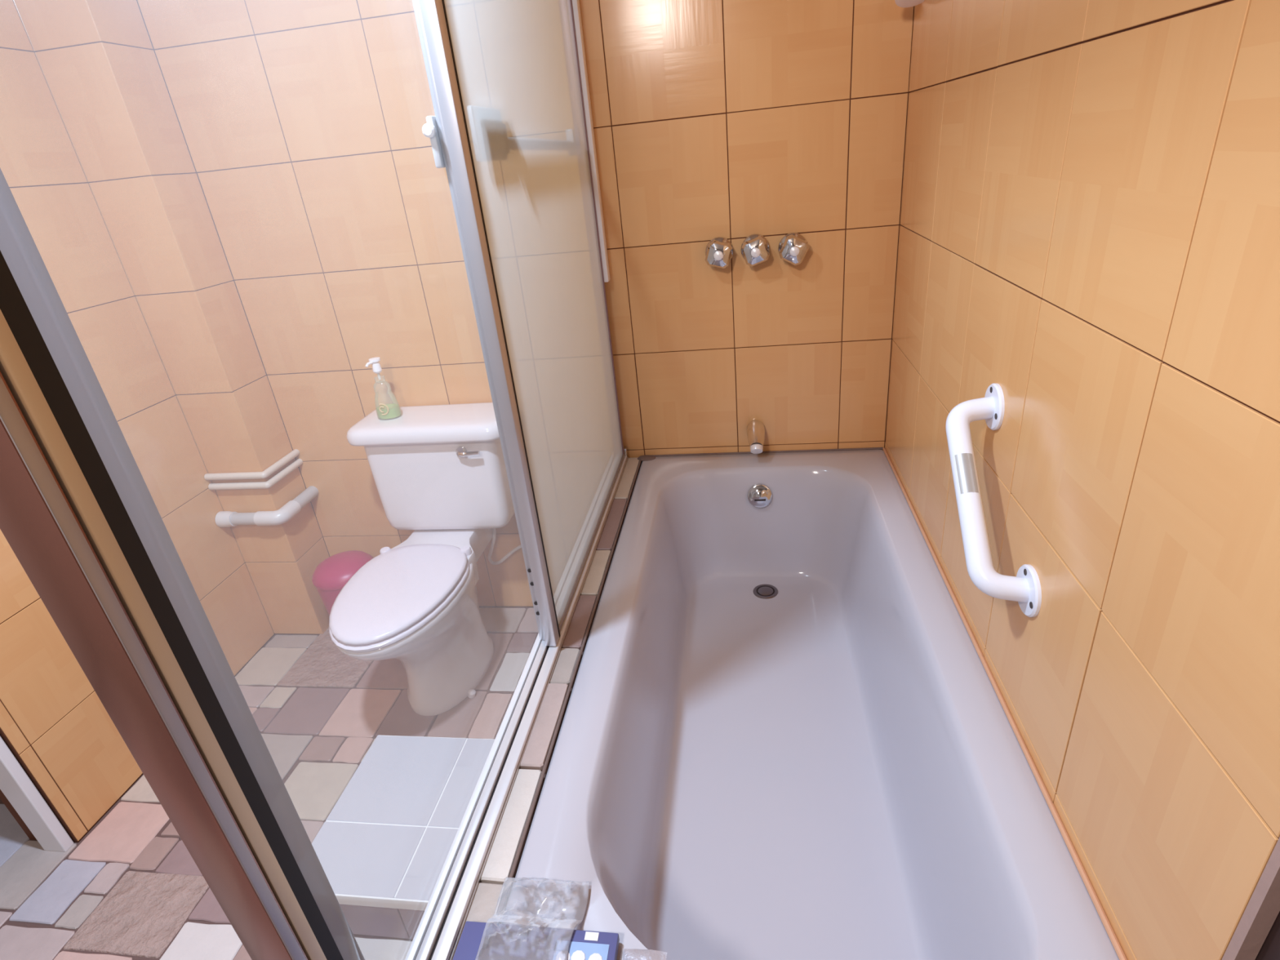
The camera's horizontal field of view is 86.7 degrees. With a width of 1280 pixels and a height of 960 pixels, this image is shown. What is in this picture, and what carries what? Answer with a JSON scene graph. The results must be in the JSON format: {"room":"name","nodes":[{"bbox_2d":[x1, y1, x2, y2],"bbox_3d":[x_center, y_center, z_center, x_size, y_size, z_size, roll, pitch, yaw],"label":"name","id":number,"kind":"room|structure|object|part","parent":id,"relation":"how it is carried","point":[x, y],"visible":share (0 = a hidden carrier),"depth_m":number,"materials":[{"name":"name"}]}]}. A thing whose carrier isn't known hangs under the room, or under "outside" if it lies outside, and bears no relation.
{"room":"bathroom","nodes":[
{"label":"bathroom","id":0,"kind":"room"},
{"bbox_2d":[0,0,274,842],"bbox_3d":[-1.560,-0.322,1.702,0.150,2.478,1.011,-2,26,9],"label":"wall","id":1,"kind":"structure","parent":0,"point":[54,722],"depth_m":1.78,"materials":[{"name":"brown tile"}]},
{"bbox_2d":[0,736,73,851],"bbox_3d":[-1.597,-0.131,1.214,0.066,2.388,0.026,-2,26,9],"label":"door frame","id":2,"kind":"structure","parent":1,"relation":"in","point":[15,784],"depth_m":1.65,"materials":[{"name":"white plastic"}]},
{"bbox_2d":[13,0,329,635],"bbox_3d":[-1.384,-0.536,2.036,0.284,2.418,0.183,-2,26,9],"label":"wall","id":3,"kind":"structure","parent":0,"point":[97,59],"depth_m":1.92,"materials":[{"name":"brown tile"}]},
{"bbox_2d":[204,448,299,479],"bbox_3d":[-1.279,-0.050,2.242,0.215,0.022,0.191,-2,26,9],"label":"pipe","id":4,"kind":"object","parent":3,"relation":"attached to","point":[271,469],"visible":1,"depth_m":2.17,"materials":[{"name":"white plastic"}]},
{"bbox_2d":[208,458,302,489],"bbox_3d":[-1.276,-0.019,2.257,0.215,0.022,0.191,-2,26,9],"label":"pipe","id":5,"kind":"object","parent":3,"relation":"attached to","point":[270,482],"visible":1,"depth_m":2.18,"materials":[{"name":"white plastic"}]},
{"bbox_2d":[215,485,318,527],"bbox_3d":[-1.254,0.090,2.293,0.240,0.053,0.219,-2,26,9],"label":"drain pipe","id":6,"kind":"object","parent":3,"relation":"attached to","point":[285,513],"visible":1,"depth_m":2.21,"materials":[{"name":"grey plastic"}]},
{"bbox_2d":[0,607,538,959],"bbox_3d":[-0.488,1.125,1.231,3.538,0.092,3.120,-2,26,9],"label":"floor","id":7,"kind":"structure","parent":0,"point":[131,888],"depth_m":1.77,"materials":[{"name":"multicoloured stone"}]},
{"bbox_2d":[311,550,373,615],"bbox_3d":[-0.985,0.410,2.334,0.204,0.328,0.204,-2,26,9],"label":"waste bin","id":8,"kind":"object","parent":7,"relation":"on","point":[332,574],"visible":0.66,"depth_m":2.23,"materials":[{"name":"pink plastic"}]},
{"bbox_3d":[-0.999,0.284,2.273,0.201,0.046,0.201,-2,26,9],"label":"bin lid","id":9,"kind":"part","parent":8,"relation":"part of","materials":[{"name":"pink plastic"}]},
{"bbox_2d":[311,734,494,938],"bbox_3d":[-0.443,0.825,1.591,0.552,0.147,0.422,-2,26,9],"label":"step","id":10,"kind":"structure","parent":7,"relation":"on","point":[383,848],"depth_m":1.53,"materials":[{"name":"white tile"}]},
{"bbox_2d":[328,402,521,715],"bbox_3d":[-0.627,0.275,2.001,0.500,0.798,0.736,-2,26,9],"label":"toilet","id":11,"kind":"object","parent":7,"relation":"on","point":[439,473],"visible":0.89,"depth_m":2.01,"materials":[{"name":"white ceramic"}]},
{"bbox_2d":[364,356,401,420],"bbox_3d":[-0.777,-0.275,2.038,0.076,0.185,0.066,-2,26,9],"label":"soap dispenser","id":12,"kind":"object","parent":11,"relation":"on","point":[391,411],"visible":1,"depth_m":2.05,"materials":[{"name":"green plastic"}]},
{"bbox_2d":[373,381,401,420],"bbox_3d":[-0.773,-0.244,2.057,0.076,0.112,0.060,-2,26,9],"label":"bottle","id":13,"kind":"object","parent":12,"relation":"attached to","point":[391,411],"depth_m":2.06,"materials":[{"name":"green plastic"}]},
{"bbox_3d":[-0.673,0.301,1.872,0.330,0.022,0.460,-2,26,9],"label":"lid","id":14,"kind":"part","parent":11,"relation":"part of","materials":[{"name":"white plastic"}]},
{"bbox_3d":[-0.673,0.321,1.874,0.339,0.014,0.458,-2,26,9],"label":"seat","id":15,"kind":"part","parent":11,"relation":"part of","materials":[{"name":"white plastic"}]},
{"bbox_3d":[-0.645,0.484,2.018,0.339,0.406,0.567,-2,26,9],"label":"bowl","id":16,"kind":"part","parent":11,"relation":"part of","materials":[{"name":"white ceramic"}]},
{"bbox_3d":[-0.629,-0.173,2.064,0.500,0.050,0.216,-2,26,9],"label":"tank lid","id":17,"kind":"part","parent":11,"relation":"part of","materials":[{"name":"white ceramic"}]},
{"bbox_3d":[-0.613,-0.017,2.153,0.420,0.320,0.182,-2,26,9],"label":"tank","id":18,"kind":"part","parent":11,"relation":"part of","materials":[{"name":"white ceramic"}]},
{"bbox_3d":[-0.528,-0.080,1.994,0.032,0.033,0.021,-2,26,9],"label":"flush lever","id":19,"kind":"part","parent":11,"relation":"part of","materials":[{"name":"silver metal"}]},
{"bbox_3d":[-0.499,-0.076,1.976,0.066,0.018,0.018,2,27,16],"label":"lever arm","id":20,"kind":"part","parent":11,"relation":"part of","materials":[{"name":"silver metal"}]},
{"bbox_2d":[501,448,1127,959],"bbox_3d":[0.295,0.527,1.510,0.735,0.592,1.589,-2,26,9],"label":"bathtub","id":21,"kind":"object","parent":7,"relation":"on","point":[784,734],"depth_m":1.30,"materials":[{"name":"white ceramic"}]},
{"bbox_2d":[475,877,589,959],"bbox_3d":[-0.133,0.541,0.844,0.118,0.045,0.118,-2,26,9],"label":"plastic bag","id":22,"kind":"object","parent":21,"relation":"on","point":[535,920],"visible":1,"depth_m":0.85,"materials":[{"name":"white"}]},
{"bbox_2d":[494,458,641,923],"bbox_3d":[-0.096,0.271,1.452,0.005,0.005,1.551,-2,26,9],"label":"bead","id":23,"kind":"object","parent":21,"relation":"attached to","point":[514,864],"visible":1,"depth_m":1.14},
{"bbox_2d":[622,948,666,959],"bbox_3d":[0.001,0.580,0.784,0.054,0.007,0.073,-2,26,9],"label":"wrapper","id":24,"kind":"object","parent":21,"relation":"on","point":[628,954],"visible":1,"depth_m":0.81,"materials":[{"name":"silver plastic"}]},
{"bbox_2d":[637,454,655,461],"bbox_3d":[0.020,-0.071,2.128,0.060,0.006,0.041,-2,26,9],"label":"mildew patch","id":25,"kind":"object","parent":21,"relation":"on","point":[646,457],"visible":1,"depth_m":2.12,"materials":[{"name":"grey"}]},
{"bbox_3d":[0.355,0.047,2.007,0.073,0.072,0.041,-2,26,9],"label":"overflow plate","id":26,"kind":"part","parent":21,"relation":"part of","materials":[{"name":"silver metal"}]},
{"bbox_3d":[0.353,0.059,1.994,0.033,0.004,0.008,-2,26,9],"label":"overflow lever","id":27,"kind":"part","parent":21,"relation":"part of","materials":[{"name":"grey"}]},
{"bbox_2d":[650,447,883,457],"bbox_3d":[0.372,-0.085,2.087,0.720,0.007,0.007,-2,26,9],"label":"sealant line","id":28,"kind":"object","parent":21,"relation":"attached to","point":[867,448],"visible":0.98,"depth_m":2.08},
{"bbox_3d":[0.629,0.243,1.351,0.008,0.008,1.515,-2,26,9],"label":"sealant strip","id":29,"kind":"part","parent":21,"relation":"part of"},
{"bbox_2d":[136,0,914,607],"bbox_3d":[-0.391,-0.603,2.027,2.550,2.478,0.150,-2,26,9],"label":"wall","id":30,"kind":"structure","parent":0,"point":[301,122],"depth_m":1.86,"materials":[{"name":"brown tile"}]},
{"bbox_2d":[705,236,733,268],"bbox_3d":[0.211,-0.604,1.809,0.076,0.076,0.078,-2,26,9],"label":"handle","id":31,"kind":"object","parent":30,"relation":"attached to","point":[719,250],"visible":1,"depth_m":1.78,"materials":[{"name":"silver metal"}]},
{"bbox_2d":[741,233,769,266],"bbox_3d":[0.305,-0.607,1.794,0.076,0.076,0.078,-2,26,9],"label":"handle","id":32,"kind":"object","parent":30,"relation":"attached to","point":[755,247],"visible":1,"depth_m":1.77,"materials":[{"name":"silver metal"}]},
{"bbox_2d":[746,419,764,453],"bbox_3d":[0.344,-0.124,2.006,0.055,0.070,0.120,-2,26,9],"label":"tub spout","id":33,"kind":"object","parent":30,"relation":"attached to","point":[755,428],"visible":1,"depth_m":1.98,"materials":[{"name":"silver metal"}]},
{"bbox_2d":[777,232,808,265],"bbox_3d":[0.404,-0.606,1.780,0.077,0.077,0.078,-2,26,9],"label":"handle","id":34,"kind":"object","parent":30,"relation":"attached to","point":[793,247],"visible":1,"depth_m":1.75,"materials":[{"name":"silver metal"}]},
{"bbox_2d":[451,457,641,959],"bbox_3d":[-0.129,0.570,1.518,0.098,0.590,1.725,-2,26,9],"label":"ledge","id":35,"kind":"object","parent":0,"point":[498,866],"depth_m":1.14,"materials":[{"name":"beige tile"}]},
{"bbox_2d":[0,0,544,959],"bbox_3d":[-0.315,-0.196,0.718,0.031,1.485,0.734,-2,26,9],"label":"sliding door","id":36,"kind":"structure","parent":35,"relation":"in","point":[45,366],"depth_m":0.47,"materials":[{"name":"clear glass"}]},
{"bbox_3d":[-0.294,-0.486,0.942,0.018,0.018,0.009,-2,26,9],"label":"pull knob","id":37,"kind":"part","parent":36,"relation":"part of","materials":[{"name":"white plastic"}]},
{"bbox_3d":[-0.288,-0.480,0.962,0.010,0.066,0.027,-2,26,9],"label":"door pull","id":38,"kind":"part","parent":36,"relation":"part of","materials":[{"name":"grey plastic"}]},
{"bbox_2d":[0,0,628,959],"bbox_3d":[-0.254,-0.383,1.067,0.077,1.536,1.708,-2,26,9],"label":"door frame","id":39,"kind":"structure","parent":35,"relation":"on","point":[37,521],"depth_m":0.50,"materials":[{"name":"metal"}]},
{"bbox_3d":[-0.196,0.299,1.396,0.011,0.009,1.701,-2,26,9],"label":"track rail","id":40,"kind":"part","parent":39,"relation":"part of","materials":[{"name":"white metal"}]},
{"bbox_3d":[-0.180,0.298,1.393,0.014,0.011,1.701,-2,26,9],"label":"track rail","id":41,"kind":"part","parent":39,"relation":"part of","materials":[{"name":"white metal"}]},
{"bbox_3d":[-0.159,0.298,1.390,0.019,0.009,1.701,-2,26,9],"label":"track rail","id":42,"kind":"part","parent":39,"relation":"part of","materials":[{"name":"white metal"}]},
{"bbox_2d":[418,0,624,645],"bbox_3d":[-0.195,-0.541,1.404,0.044,1.485,0.908,-2,26,9],"label":"sliding door","id":43,"kind":"structure","parent":35,"relation":"in","point":[507,73],"depth_m":1.29,"materials":[{"name":"clear glass"}]},
{"bbox_3d":[-0.112,0.116,1.730,0.011,0.009,0.870,-2,26,9],"label":"rail","id":44,"kind":"part","parent":43,"relation":"part of","materials":[{"name":"metal"}]},
{"bbox_2d":[452,920,619,959],"bbox_3d":[-0.129,0.581,0.792,0.196,0.015,0.110,-2,26,9],"label":"pack","id":45,"kind":"object","parent":35,"relation":"on","point":[540,943],"visible":1,"depth_m":0.82,"materials":[{"name":"blue plastic"}]},
{"bbox_2d":[552,940,609,959],"bbox_3d":[-0.074,0.577,0.777,0.064,0.001,0.088,-2,26,9],"label":"print","id":46,"kind":"object","parent":45,"relation":"on","point":[578,949],"depth_m":0.81},
{"bbox_2d":[884,0,1279,959],"bbox_3d":[0.654,-0.263,1.096,0.150,2.478,1.542,-2,26,9],"label":"wall","id":47,"kind":"structure","parent":0,"point":[1090,224],"depth_m":0.75,"materials":[{"name":"brown tile"}]},
{"bbox_2d":[894,0,924,7],"bbox_3d":[0.587,-1.106,1.457,0.087,0.150,0.158,-2,26,9],"label":"shower head","id":48,"kind":"object","parent":47,"relation":"attached to","point":[901,3],"visible":1,"depth_m":1.47},
{"bbox_2d":[945,382,1041,617],"bbox_3d":[0.538,0.022,1.060,0.082,0.278,0.308,-2,26,9],"label":"grab bar","id":49,"kind":"object","parent":47,"relation":"attached to","point":[1024,588],"visible":1,"depth_m":1.04,"materials":[{"name":"white painted metal"},{"name":"brushed silver metal"}]},
{"bbox_2d":[1254,911,1279,959],"bbox_3d":[0.484,0.205,0.272,0.020,2.208,0.390,-2,26,9],"label":"door","id":50,"kind":"structure","parent":47,"relation":"in","point":[1270,948],"depth_m":0.56,"materials":[{"name":"brown wood"}]}
]}

